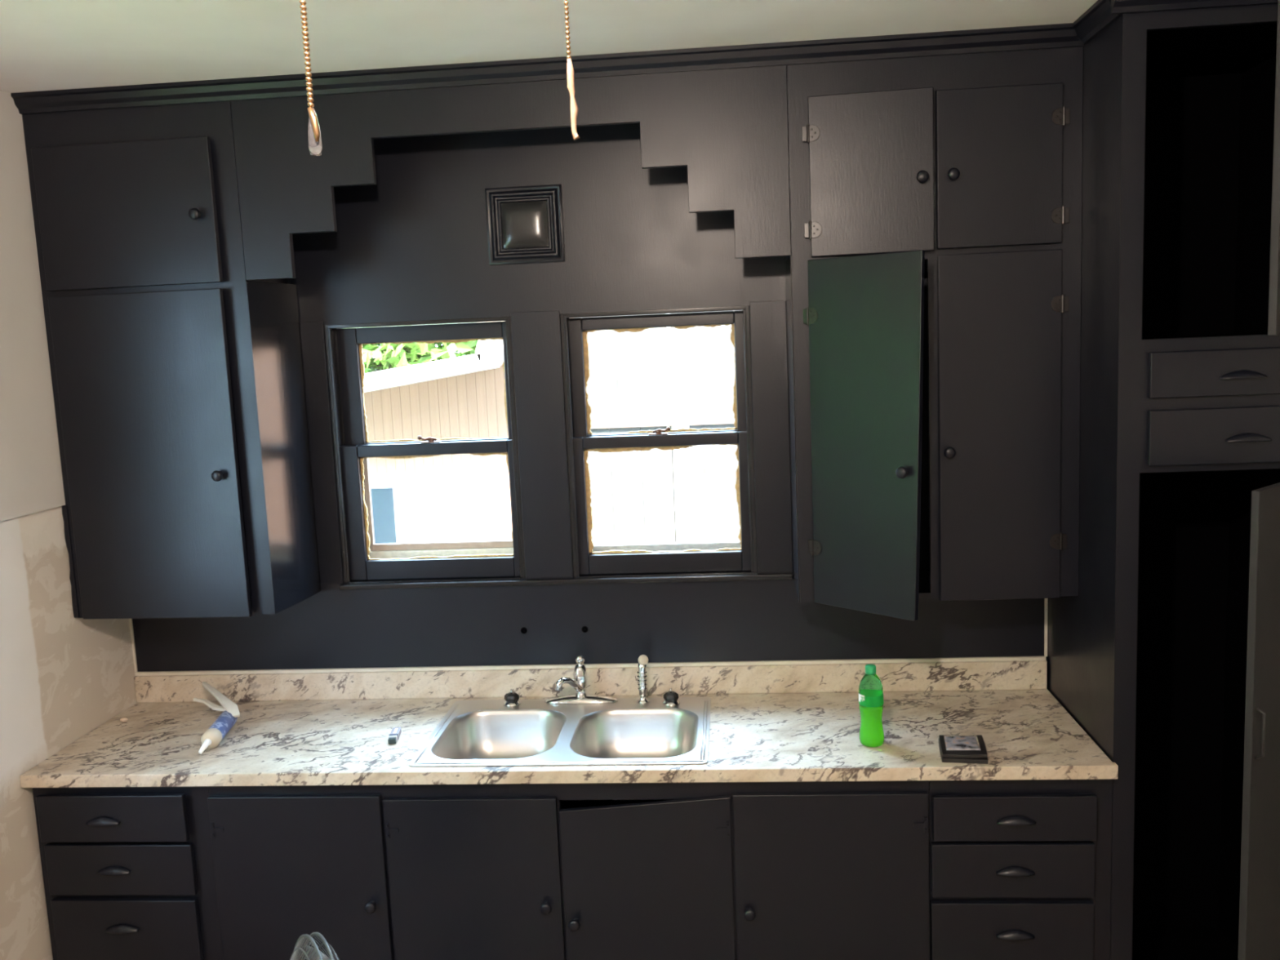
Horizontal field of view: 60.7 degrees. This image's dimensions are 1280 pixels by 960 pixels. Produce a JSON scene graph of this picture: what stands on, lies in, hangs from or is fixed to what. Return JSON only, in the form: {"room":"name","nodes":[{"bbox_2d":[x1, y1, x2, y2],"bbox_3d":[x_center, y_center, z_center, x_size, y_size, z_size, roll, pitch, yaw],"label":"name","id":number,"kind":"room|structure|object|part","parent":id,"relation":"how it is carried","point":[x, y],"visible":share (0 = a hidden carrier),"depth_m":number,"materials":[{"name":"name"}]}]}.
{"room":"kitchen","nodes":[
{"label":"kitchen","id":0,"kind":"room"},
{"bbox_2d":[0,89,136,959],"bbox_3d":[-2.007,0.573,1.259,0.170,2.843,4.900,-2,7,5],"label":"wall","id":1,"kind":"structure","parent":0,"point":[63,676],"depth_m":3.17,"materials":[{"name":"beige paint"}]},
{"bbox_2d":[10,22,1084,114],"bbox_3d":[-0.317,-1.139,3.042,3.022,0.052,0.040,-2,7,5],"label":"trim","id":2,"kind":"structure","parent":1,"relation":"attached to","point":[1058,35],"depth_m":3.03,"materials":[{"name":"black paint"}]},
{"bbox_2d":[0,0,1097,93],"bbox_3d":[0.062,-0.966,0.904,4.450,0.120,5.140,-2,7,5],"label":"ceiling","id":3,"kind":"structure","parent":0,"point":[46,45],"depth_m":2.73,"materials":[{"name":"white paint"}]},
{"bbox_2d":[1072,0,1122,44],"bbox_3d":[1.156,-1.168,2.773,0.040,0.052,0.264,-2,7,5],"label":"trim","id":4,"kind":"structure","parent":3,"relation":"attached to","point":[1098,17],"depth_m":2.77,"materials":[{"name":"black paint"}]},
{"bbox_3d":[-0.195,-0.705,0.504,0.879,0.269,0.879,-2,7,5],"label":"ceiling fan","id":5,"kind":"object","parent":3,"relation":"hanging from","visible":0},
{"bbox_2d":[299,0,322,155],"bbox_3d":[-0.256,-0.468,0.803,0.011,0.447,0.012,-2,7,5],"label":"pull chain","id":6,"kind":"object","parent":5,"relation":"hanging from","point":[315,144],"visible":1,"depth_m":0.82,"materials":[{"name":"gold metal"}]},
{"bbox_3d":[-0.258,-0.483,0.802,0.005,0.416,0.005,-2,7,5],"label":"bead chain","id":7,"kind":"part","parent":6,"relation":"part of","materials":[{"name":"gold metal"}]},
{"bbox_2d":[564,0,579,140],"bbox_3d":[-0.058,-0.474,0.787,0.008,0.446,0.006,-2,7,5],"label":"pull chain","id":8,"kind":"object","parent":5,"relation":"hanging from","point":[570,70],"visible":1,"depth_m":0.81,"materials":[{"name":"gold metal"}]},
{"bbox_3d":[-0.061,-0.501,0.784,0.003,0.392,0.003,-2,7,5],"label":"bead chain","id":9,"kind":"part","parent":8,"relation":"part of","materials":[{"name":"gold metal"}]},
{"bbox_2d":[132,123,1048,688],"bbox_3d":[0.327,0.124,3.558,4.450,2.943,0.140,-2,7,5],"label":"wall","id":10,"kind":"structure","parent":0,"point":[411,244],"depth_m":3.48,"materials":[{"name":"black paint"}]},
{"bbox_2d":[128,618,137,672],"bbox_3d":[-1.722,0.512,3.704,0.007,0.287,0.006,-2,7,5],"label":"trim","id":11,"kind":"structure","parent":10,"relation":"attached to","point":[130,620],"depth_m":3.71,"materials":[{"name":"silver metal"}]},
{"bbox_2d":[22,101,320,618],"bbox_3d":[-1.441,-0.371,3.376,0.674,1.561,0.374,-2,7,5],"label":"upper cabinet","id":12,"kind":"object","parent":10,"relation":"attached to","point":[177,376],"visible":0.99,"depth_m":3.25,"materials":[{"name":"black paint"}]},
{"bbox_3d":[-1.497,-0.773,3.190,0.542,0.412,0.018,-2,7,7],"label":"door","id":13,"kind":"part","parent":12,"relation":"part of","materials":[{"name":"black paint"}]},
{"bbox_3d":[-1.467,-0.065,3.279,0.542,0.981,0.018,-2,7,7],"label":"door","id":14,"kind":"part","parent":12,"relation":"part of","materials":[{"name":"black paint"}]},
{"bbox_3d":[-1.278,-0.764,3.142,0.033,0.033,0.031,-2,7,5],"label":"knob","id":15,"kind":"part","parent":12,"relation":"part of","materials":[{"name":"black paint"}]},
{"bbox_3d":[-1.249,-0.013,3.235,0.033,0.033,0.031,-2,7,5],"label":"knob","id":16,"kind":"part","parent":12,"relation":"part of","materials":[{"name":"black paint"}]},
{"bbox_3d":[-1.107,-0.109,3.416,0.031,1.002,0.298,-2,7,5],"label":"panel","id":17,"kind":"part","parent":12,"relation":"part of","materials":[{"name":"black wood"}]},
{"bbox_2d":[230,65,791,280],"bbox_3d":[-0.376,-0.886,3.112,1.586,0.564,0.022,-2,7,5],"label":"valance","id":18,"kind":"object","parent":12,"relation":"attached to","point":[729,127],"visible":0.89,"depth_m":3.08,"materials":[{"name":"black paint"}]},
{"bbox_2d":[299,321,343,583],"bbox_3d":[-1.038,-0.083,3.569,0.076,0.858,0.006,-2,7,5],"label":"trim","id":19,"kind":"structure","parent":10,"relation":"attached to","point":[312,333],"depth_m":3.56,"materials":[{"name":"black paint"}]},
{"bbox_2d":[324,316,526,583],"bbox_3d":[-0.686,-0.080,3.645,0.672,0.892,0.199,-2,7,5],"label":"window","id":20,"kind":"structure","parent":10,"relation":"in","point":[364,561],"depth_m":3.59,"materials":[{"name":"black paint"}]},
{"bbox_3d":[-0.697,-0.299,3.593,0.584,0.417,0.033,-2,7,5],"label":"sash","id":21,"kind":"part","parent":20,"relation":"part of","materials":[{"name":"black paint"}]},
{"bbox_3d":[-0.695,-0.136,3.567,0.062,0.021,0.015,-4,8,-14],"label":"lever","id":22,"kind":"part","parent":20,"relation":"part of","materials":[{"name":"brown metal"}]},
{"bbox_3d":[-0.683,0.101,3.605,0.584,0.450,0.035,-2,7,5],"label":"sash","id":23,"kind":"part","parent":20,"relation":"part of","materials":[{"name":"black paint"}]},
{"bbox_3d":[-0.686,-0.138,3.658,0.586,0.747,0.018,-2,7,5],"label":"storm frame","id":24,"kind":"part","parent":20,"relation":"part of","materials":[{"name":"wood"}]},
{"bbox_3d":[-0.665,0.293,3.741,0.672,0.126,0.104,-2,7,5],"label":"sill","id":25,"kind":"part","parent":20,"relation":"part of","materials":[{"name":"beige paint"}]},
{"bbox_2d":[520,626,527,633],"bbox_3d":[-0.382,0.495,3.593,0.022,0.022,0.002,-2,7,5],"label":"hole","id":26,"kind":"object","parent":10,"relation":"attached to","point":[523,630],"visible":1,"depth_m":3.59,"materials":[{"name":"black"}]},
{"bbox_2d":[484,184,564,265],"bbox_3d":[-0.359,-0.796,3.410,0.240,0.235,0.022,-2,7,5],"label":"air vent","id":27,"kind":"object","parent":10,"relation":"attached to","point":[525,224],"visible":1,"depth_m":3.40,"materials":[{"name":"black metal"}]},
{"bbox_2d":[511,311,573,578],"bbox_3d":[-0.313,-0.106,3.506,0.156,0.858,0.006,-2,7,5],"label":"trim","id":28,"kind":"structure","parent":10,"relation":"attached to","point":[535,335],"depth_m":3.50,"materials":[{"name":"black paint"}]},
{"bbox_2d":[339,573,792,590],"bbox_3d":[-0.252,0.331,3.552,1.485,0.018,0.020,-2,7,5],"label":"trim","id":29,"kind":"structure","parent":10,"relation":"attached to","point":[777,575],"depth_m":3.54,"materials":[{"name":"black paint"}]},
{"bbox_2d":[581,626,588,632],"bbox_3d":[-0.180,0.489,3.576,0.022,0.022,0.002,-2,7,5],"label":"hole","id":30,"kind":"object","parent":10,"relation":"attached to","point":[584,629],"visible":1,"depth_m":3.58,"materials":[{"name":"black"}]},
{"bbox_2d":[134,656,1045,675],"bbox_3d":[-0.216,0.612,3.590,3.012,0.010,0.012,-2,7,5],"label":"trim","id":31,"kind":"structure","parent":10,"relation":"attached to","point":[1000,658],"depth_m":3.58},
{"bbox_2d":[133,660,1047,702],"bbox_3d":[-0.214,0.664,3.592,3.015,0.092,0.019,-2,7,5],"label":"backsplash","id":32,"kind":"structure","parent":10,"relation":"attached to","point":[1015,674],"depth_m":3.58,"materials":[{"name":"stone"}]},
{"bbox_2d":[560,305,757,577],"bbox_3d":[0.071,-0.104,3.579,0.656,0.892,0.199,-2,7,5],"label":"window","id":33,"kind":"structure","parent":10,"relation":"in","point":[590,560],"depth_m":3.52,"materials":[{"name":"black paint"}]},
{"bbox_3d":[0.060,-0.323,3.528,0.568,0.417,0.033,-2,7,5],"label":"sash","id":34,"kind":"part","parent":33,"relation":"part of","materials":[{"name":"black paint"}]},
{"bbox_3d":[0.070,-0.161,3.501,0.062,0.021,0.015,1,8,24],"label":"lever","id":35,"kind":"part","parent":33,"relation":"part of","materials":[{"name":"brown metal"}]},
{"bbox_3d":[0.073,0.077,3.539,0.568,0.450,0.035,-2,7,5],"label":"sash","id":36,"kind":"part","parent":33,"relation":"part of","materials":[{"name":"black paint"}]},
{"bbox_3d":[0.091,0.269,3.675,0.656,0.126,0.104,-2,7,5],"label":"sill","id":37,"kind":"part","parent":33,"relation":"part of","materials":[{"name":"grey paint"}]},
{"bbox_2d":[749,300,792,573],"bbox_3d":[0.414,-0.129,3.443,0.112,0.858,0.006,-2,7,5],"label":"trim","id":38,"kind":"structure","parent":10,"relation":"attached to","point":[768,322],"depth_m":3.44,"materials":[{"name":"black paint"}]},
{"bbox_2d":[785,46,1083,621],"bbox_3d":[0.829,-0.432,3.091,0.792,1.561,0.552,-2,7,5],"label":"upper cabinet","id":39,"kind":"object","parent":10,"relation":"attached to","point":[933,266],"visible":1,"depth_m":3.01,"materials":[{"name":"black paint"}]},
{"bbox_3d":[0.458,-0.156,3.281,0.003,0.996,0.298,-2,7,5],"label":"panel","id":40,"kind":"part","parent":39,"relation":"part of","materials":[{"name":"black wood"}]},
{"bbox_3d":[0.626,-0.122,3.013,0.071,0.979,0.341,-9,10,-42],"label":"door","id":41,"kind":"part","parent":39,"relation":"part of","materials":[{"name":"black paint"}]},
{"bbox_3d":[0.634,-0.841,3.001,0.334,0.432,0.018,-1,7,9],"label":"door","id":42,"kind":"part","parent":39,"relation":"part of","materials":[{"name":"black paint"}]},
{"bbox_3d":[0.698,-0.021,2.904,0.033,0.033,0.031,5,10,44],"label":"knob","id":43,"kind":"part","parent":39,"relation":"part of","materials":[{"name":"black paint"}]},
{"bbox_3d":[0.764,-0.821,2.958,0.033,0.033,0.032,-2,7,5],"label":"knob","id":44,"kind":"part","parent":39,"relation":"part of","materials":[{"name":"black paint"}]},
{"bbox_3d":[0.868,-0.077,3.065,0.033,0.033,0.031,-2,7,5],"label":"knob","id":45,"kind":"part","parent":39,"relation":"part of","materials":[{"name":"black paint"}]},
{"bbox_3d":[0.851,-0.831,2.969,0.033,0.033,0.031,-2,7,5],"label":"knob","id":46,"kind":"part","parent":39,"relation":"part of","materials":[{"name":"black paint"}]},
{"bbox_3d":[0.979,-0.853,2.981,0.335,0.422,0.018,-2,7,4],"label":"door","id":47,"kind":"part","parent":39,"relation":"part of","materials":[{"name":"black paint"}]},
{"bbox_3d":[1.010,-0.143,3.072,0.335,0.977,0.018,-2,7,4],"label":"door","id":48,"kind":"part","parent":39,"relation":"part of","materials":[{"name":"black paint"}]},
{"bbox_2d":[1044,598,1047,656],"bbox_3d":[1.279,0.416,3.444,0.008,0.287,0.006,-2,7,5],"label":"trim","id":49,"kind":"structure","parent":10,"relation":"attached to","point":[1046,599],"depth_m":3.45,"materials":[{"name":"silver metal"}]},
{"bbox_3d":[0.188,1.960,1.283,4.450,0.100,5.140,-2,7,5],"label":"floor","id":50,"kind":"structure","parent":0,"visible":0},
{"bbox_2d":[32,786,222,959],"bbox_3d":[-1.446,1.263,3.442,0.523,0.868,0.637,-2,7,5],"label":"base cabinet","id":51,"kind":"object","parent":50,"relation":"on","point":[128,873],"visible":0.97,"depth_m":3.14,"materials":[{"name":"black paint"}]},
{"bbox_3d":[-1.524,0.967,3.096,0.100,0.022,0.019,-2,7,5],"label":"handle","id":52,"kind":"part","parent":51,"relation":"part of","materials":[{"name":"black paint"}]},
{"bbox_3d":[-1.493,0.949,3.217,0.436,0.138,0.228,-2,7,5],"label":"drawer","id":53,"kind":"part","parent":51,"relation":"part of","materials":[{"name":"black paint"}]},
{"bbox_3d":[-1.507,1.117,3.125,0.100,0.022,0.019,-2,7,5],"label":"handle","id":54,"kind":"part","parent":51,"relation":"part of","materials":[{"name":"black paint"}]},
{"bbox_3d":[-1.492,1.119,3.143,0.440,0.152,0.018,-2,7,5],"label":"drawer","id":55,"kind":"part","parent":51,"relation":"part of","materials":[{"name":"black paint"}]},
{"bbox_3d":[-1.494,1.292,3.147,0.100,0.022,0.019,-2,7,5],"label":"handle","id":56,"kind":"part","parent":51,"relation":"part of","materials":[{"name":"black paint"}]},
{"bbox_3d":[-1.486,1.304,3.167,0.436,0.190,0.018,-2,7,5],"label":"drawer","id":57,"kind":"part","parent":51,"relation":"part of","materials":[{"name":"black paint"}]},
{"bbox_2d":[289,932,339,959],"bbox_3d":[-0.659,1.408,2.577,0.307,0.736,0.367,-7,9,-31],"label":"floor fan","id":58,"kind":"object","parent":50,"relation":"on","point":[308,953],"visible":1,"depth_m":2.52,"materials":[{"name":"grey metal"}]},
{"bbox_2d":[207,725,930,959],"bbox_3d":[-0.186,1.223,3.332,2.006,0.868,0.638,-2,7,5],"label":"base cabinet","id":59,"kind":"object","parent":50,"relation":"on","point":[808,870],"visible":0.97,"depth_m":3.02,"materials":[{"name":"black paint"}]},
{"bbox_3d":[-0.957,1.241,3.116,0.498,0.714,0.018,-2,7,5],"label":"door","id":60,"kind":"part","parent":59,"relation":"part of","materials":[{"name":"black paint"}]},
{"bbox_3d":[-0.756,1.198,3.069,0.033,0.033,0.031,-2,7,5],"label":"knob","id":61,"kind":"part","parent":59,"relation":"part of","materials":[{"name":"black paint"}]},
{"bbox_3d":[-0.458,1.230,3.073,0.487,0.703,0.018,-2,7,5],"label":"door","id":62,"kind":"part","parent":59,"relation":"part of","materials":[{"name":"black paint"}]},
{"bbox_3d":[-0.260,1.184,3.026,0.033,0.033,0.031,-2,7,5],"label":"knob","id":63,"kind":"part","parent":59,"relation":"part of","materials":[{"name":"black paint"}]},
{"bbox_2d":[19,688,1118,787],"bbox_3d":[-0.233,0.769,3.294,3.023,0.038,0.639,-2,7,5],"label":"countertop","id":64,"kind":"structure","parent":59,"relation":"on","point":[1027,734],"depth_m":3.15,"materials":[{"name":"stone"}]},
{"bbox_2d":[120,717,128,721],"bbox_3d":[-1.667,0.774,3.530,0.025,0.014,0.016,-2,7,5],"label":"crumb","id":65,"kind":"object","parent":64,"relation":"on","point":[122,719],"visible":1,"depth_m":3.52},
{"bbox_2d":[193,681,239,754],"bbox_3d":[-1.326,0.733,3.429,0.130,0.089,0.513,-6,8,-23],"label":"tube","id":66,"kind":"object","parent":64,"relation":"on","point":[213,736],"visible":1,"depth_m":3.38,"materials":[{"name":"beige plastic"}]},
{"bbox_3d":[-1.349,0.705,3.521,0.036,0.054,0.289,-8,9,-36],"label":"frame handle","id":67,"kind":"part","parent":66,"relation":"part of","materials":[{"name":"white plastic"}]},
{"bbox_2d":[387,727,401,744],"bbox_3d":[-0.735,0.765,3.273,0.026,0.018,0.101,-3,7,-3],"label":"lighter","id":68,"kind":"object","parent":64,"relation":"on","point":[393,736],"visible":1,"depth_m":3.25,"materials":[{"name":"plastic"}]},
{"bbox_2d":[408,697,711,800],"bbox_3d":[-0.206,0.828,3.290,0.836,0.168,0.551,-2,7,5],"label":"sink","id":69,"kind":"object","parent":64,"relation":"in","point":[624,731],"visible":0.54,"depth_m":3.42,"materials":[{"name":"silver metal"}]},
{"bbox_3d":[-0.411,0.838,3.282,0.362,0.166,0.412,-2,7,5],"label":"bowl","id":70,"kind":"part","parent":69,"relation":"part of","materials":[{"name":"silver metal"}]},
{"bbox_2d":[503,688,520,706],"bbox_3d":[-0.413,0.699,3.522,0.056,0.050,0.056,-2,7,5],"label":"stem","id":71,"kind":"object","parent":69,"relation":"on","point":[511,698],"visible":1,"depth_m":3.51,"materials":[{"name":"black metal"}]},
{"bbox_3d":[-0.010,0.826,3.241,0.366,0.166,0.408,-2,7,5],"label":"bowl","id":72,"kind":"part","parent":69,"relation":"part of","materials":[{"name":"silver metal"}]},
{"bbox_2d":[636,654,649,703],"bbox_3d":[0.008,0.631,3.484,0.044,0.156,0.043,-2,7,5],"label":"sprayer","id":73,"kind":"object","parent":69,"relation":"on","point":[642,660],"visible":1,"depth_m":3.47,"materials":[{"name":"silver metal"}]},
{"bbox_2d":[662,688,679,706],"bbox_3d":[0.098,0.684,3.463,0.056,0.050,0.056,-2,7,5],"label":"stem","id":74,"kind":"object","parent":69,"relation":"on","point":[671,698],"visible":1,"depth_m":3.45,"materials":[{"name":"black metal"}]},
{"bbox_2d":[544,654,617,704],"bbox_3d":[-0.193,0.637,3.512,0.218,0.156,0.116,-5,8,-19],"label":"kitchen faucet","id":75,"kind":"object","parent":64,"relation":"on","point":[579,683],"visible":1,"depth_m":3.50,"materials":[{"name":"silver metal"}]},
{"bbox_3d":[-0.225,0.652,3.471,0.024,0.065,0.108,5,10,45],"label":"spout","id":76,"kind":"part","parent":75,"relation":"part of","materials":[{"name":"silver metal"}]},
{"bbox_3d":[-0.192,0.578,3.504,0.031,0.038,0.031,-2,7,5],"label":"handle","id":77,"kind":"part","parent":75,"relation":"part of","materials":[{"name":"silver metal"}]},
{"bbox_3d":[-0.190,0.703,3.520,0.236,0.022,0.058,-2,7,5],"label":"deck plate","id":78,"kind":"part","parent":75,"relation":"part of","materials":[{"name":"silver metal"}]},
{"bbox_2d":[858,663,884,747],"bbox_3d":[0.645,0.628,3.052,0.069,0.228,0.069,-2,7,5],"label":"soda bottle","id":79,"kind":"object","parent":64,"relation":"on","point":[870,686],"visible":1,"depth_m":3.03,"materials":[{"name":"green plastic"}]},
{"bbox_2d":[858,693,864,702],"bbox_3d":[0.614,0.606,3.035,0.003,0.022,0.026,-6,8,-25],"label":"print","id":80,"kind":"object","parent":79,"relation":"on","point":[861,696],"depth_m":3.03},
{"bbox_2d":[938,734,987,764],"bbox_3d":[0.878,0.726,2.975,0.120,0.033,0.150,-1,8,12],"label":"wallet","id":81,"kind":"object","parent":64,"relation":"on","point":[953,748],"visible":1,"depth_m":2.93,"materials":[{"name":"black leather"}]},
{"bbox_3d":[-0.181,1.230,3.026,0.033,0.033,0.031,-2,7,5],"label":"knob","id":82,"kind":"part","parent":59,"relation":"part of","materials":[{"name":"black paint"}]},
{"bbox_3d":[0.025,1.210,3.031,0.470,0.694,0.018,-2,7,5],"label":"door","id":83,"kind":"part","parent":59,"relation":"part of","materials":[{"name":"black paint"}]},
{"bbox_3d":[0.299,1.183,2.980,0.033,0.033,0.031,-2,7,5],"label":"knob","id":84,"kind":"part","parent":59,"relation":"part of","materials":[{"name":"black paint"}]},
{"bbox_3d":[0.525,1.195,2.988,0.521,0.710,0.018,-2,7,5],"label":"door","id":85,"kind":"part","parent":59,"relation":"part of","materials":[{"name":"black paint"}]},
{"bbox_2d":[928,779,1112,959],"bbox_3d":[1.050,1.183,3.227,0.475,0.868,0.633,-2,7,5],"label":"base cabinet","id":86,"kind":"object","parent":50,"relation":"on","point":[1020,869],"visible":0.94,"depth_m":2.92,"materials":[{"name":"black paint"}]},
{"bbox_3d":[1.004,1.230,2.953,0.427,0.190,0.018,-2,7,5],"label":"drawer","id":87,"kind":"part","parent":86,"relation":"part of","materials":[{"name":"black paint"}]},
{"bbox_3d":[0.998,1.045,2.928,0.426,0.151,0.018,-2,7,5],"label":"drawer","id":88,"kind":"part","parent":86,"relation":"part of","materials":[{"name":"black paint"}]},
{"bbox_3d":[1.002,0.884,3.005,0.424,0.124,0.224,-2,7,5],"label":"drawer","id":89,"kind":"part","parent":86,"relation":"part of","materials":[{"name":"black paint"}]},
{"bbox_3d":[1.008,1.220,2.931,0.100,0.022,0.019,-2,7,5],"label":"handle","id":90,"kind":"part","parent":86,"relation":"part of","materials":[{"name":"black paint"}]},
{"bbox_3d":[1.001,1.042,2.908,0.100,0.022,0.019,-2,7,5],"label":"handle","id":91,"kind":"part","parent":86,"relation":"part of","materials":[{"name":"black paint"}]},
{"bbox_3d":[0.994,0.899,2.884,0.100,0.022,0.019,-2,7,5],"label":"handle","id":92,"kind":"part","parent":86,"relation":"part of","materials":[{"name":"black paint"}]},
{"bbox_2d":[1047,0,1279,959],"bbox_3d":[1.813,0.197,2.893,1.160,2.842,0.946,-2,7,5],"label":"pantry cabinet","id":93,"kind":"object","parent":50,"relation":"on","point":[1166,655],"visible":0.97,"depth_m":3.06,"materials":[{"name":"black paint"}]},
{"bbox_2d":[1111,0,1277,14],"bbox_3d":[1.731,-1.165,2.562,1.200,0.052,0.040,-2,7,5],"label":"trim","id":94,"kind":"structure","parent":93,"relation":"attached to","point":[1117,6],"depth_m":2.61,"materials":[{"name":"black paint"}]},
{"bbox_3d":[1.497,-0.112,2.737,0.433,0.141,0.018,-2,7,5],"label":"drawer","id":95,"kind":"part","parent":93,"relation":"part of","materials":[{"name":"black paint"}]},
{"bbox_3d":[1.490,-0.268,2.716,0.433,0.115,0.018,-2,7,5],"label":"drawer","id":96,"kind":"part","parent":93,"relation":"part of","materials":[{"name":"black paint"}]},
{"bbox_3d":[1.492,-0.261,2.697,0.110,0.022,0.019,-2,7,5],"label":"handle","id":97,"kind":"part","parent":93,"relation":"part of","materials":[{"name":"black paint"}]},
{"bbox_3d":[1.515,-0.106,2.716,0.110,0.022,0.019,-2,7,5],"label":"handle","id":98,"kind":"part","parent":93,"relation":"part of","materials":[{"name":"black paint"}]},
{"bbox_3d":[1.581,0.768,2.689,0.445,1.553,0.018,-9,10,-40],"label":"door","id":99,"kind":"part","parent":93,"relation":"part of","materials":[{"name":"grey wood"}]},
{"bbox_3d":[1.525,-0.706,2.490,0.445,0.736,0.018,-9,10,-43],"label":"door","id":100,"kind":"part","parent":93,"relation":"part of","materials":[{"name":"grey wood"}]},
{"label":"outside","id":101,"kind":"structure","parent":0,"visible":0},
{"bbox_3d":[0.449,1.192,11.817,28.000,0.100,15.800,-2,7,5],"label":"ground","id":102,"kind":"structure","parent":101,"visible":0},
{"bbox_2d":[362,340,478,373],"bbox_3d":[-2.411,-1.069,11.032,4.615,4.856,2.102,-2,7,5],"label":"tree","id":103,"kind":"object","parent":102,"relation":"on","point":[386,356],"visible":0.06,"depth_m":10.42,"materials":[{"name":"green plant"}]},
{"bbox_2d":[364,317,740,544],"bbox_3d":[0.250,0.121,7.602,8.800,3.118,2.680,-2,7,5],"label":"house exterior","id":104,"kind":"structure","parent":102,"relation":"on","point":[656,378],"depth_m":6.72,"materials":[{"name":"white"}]},
{"bbox_3d":[0.526,-0.366,6.628,1.852,0.050,0.069,-2,7,5],"label":"rail","id":105,"kind":"part","parent":104,"relation":"part of","materials":[{"name":"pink paint"}]}
]}

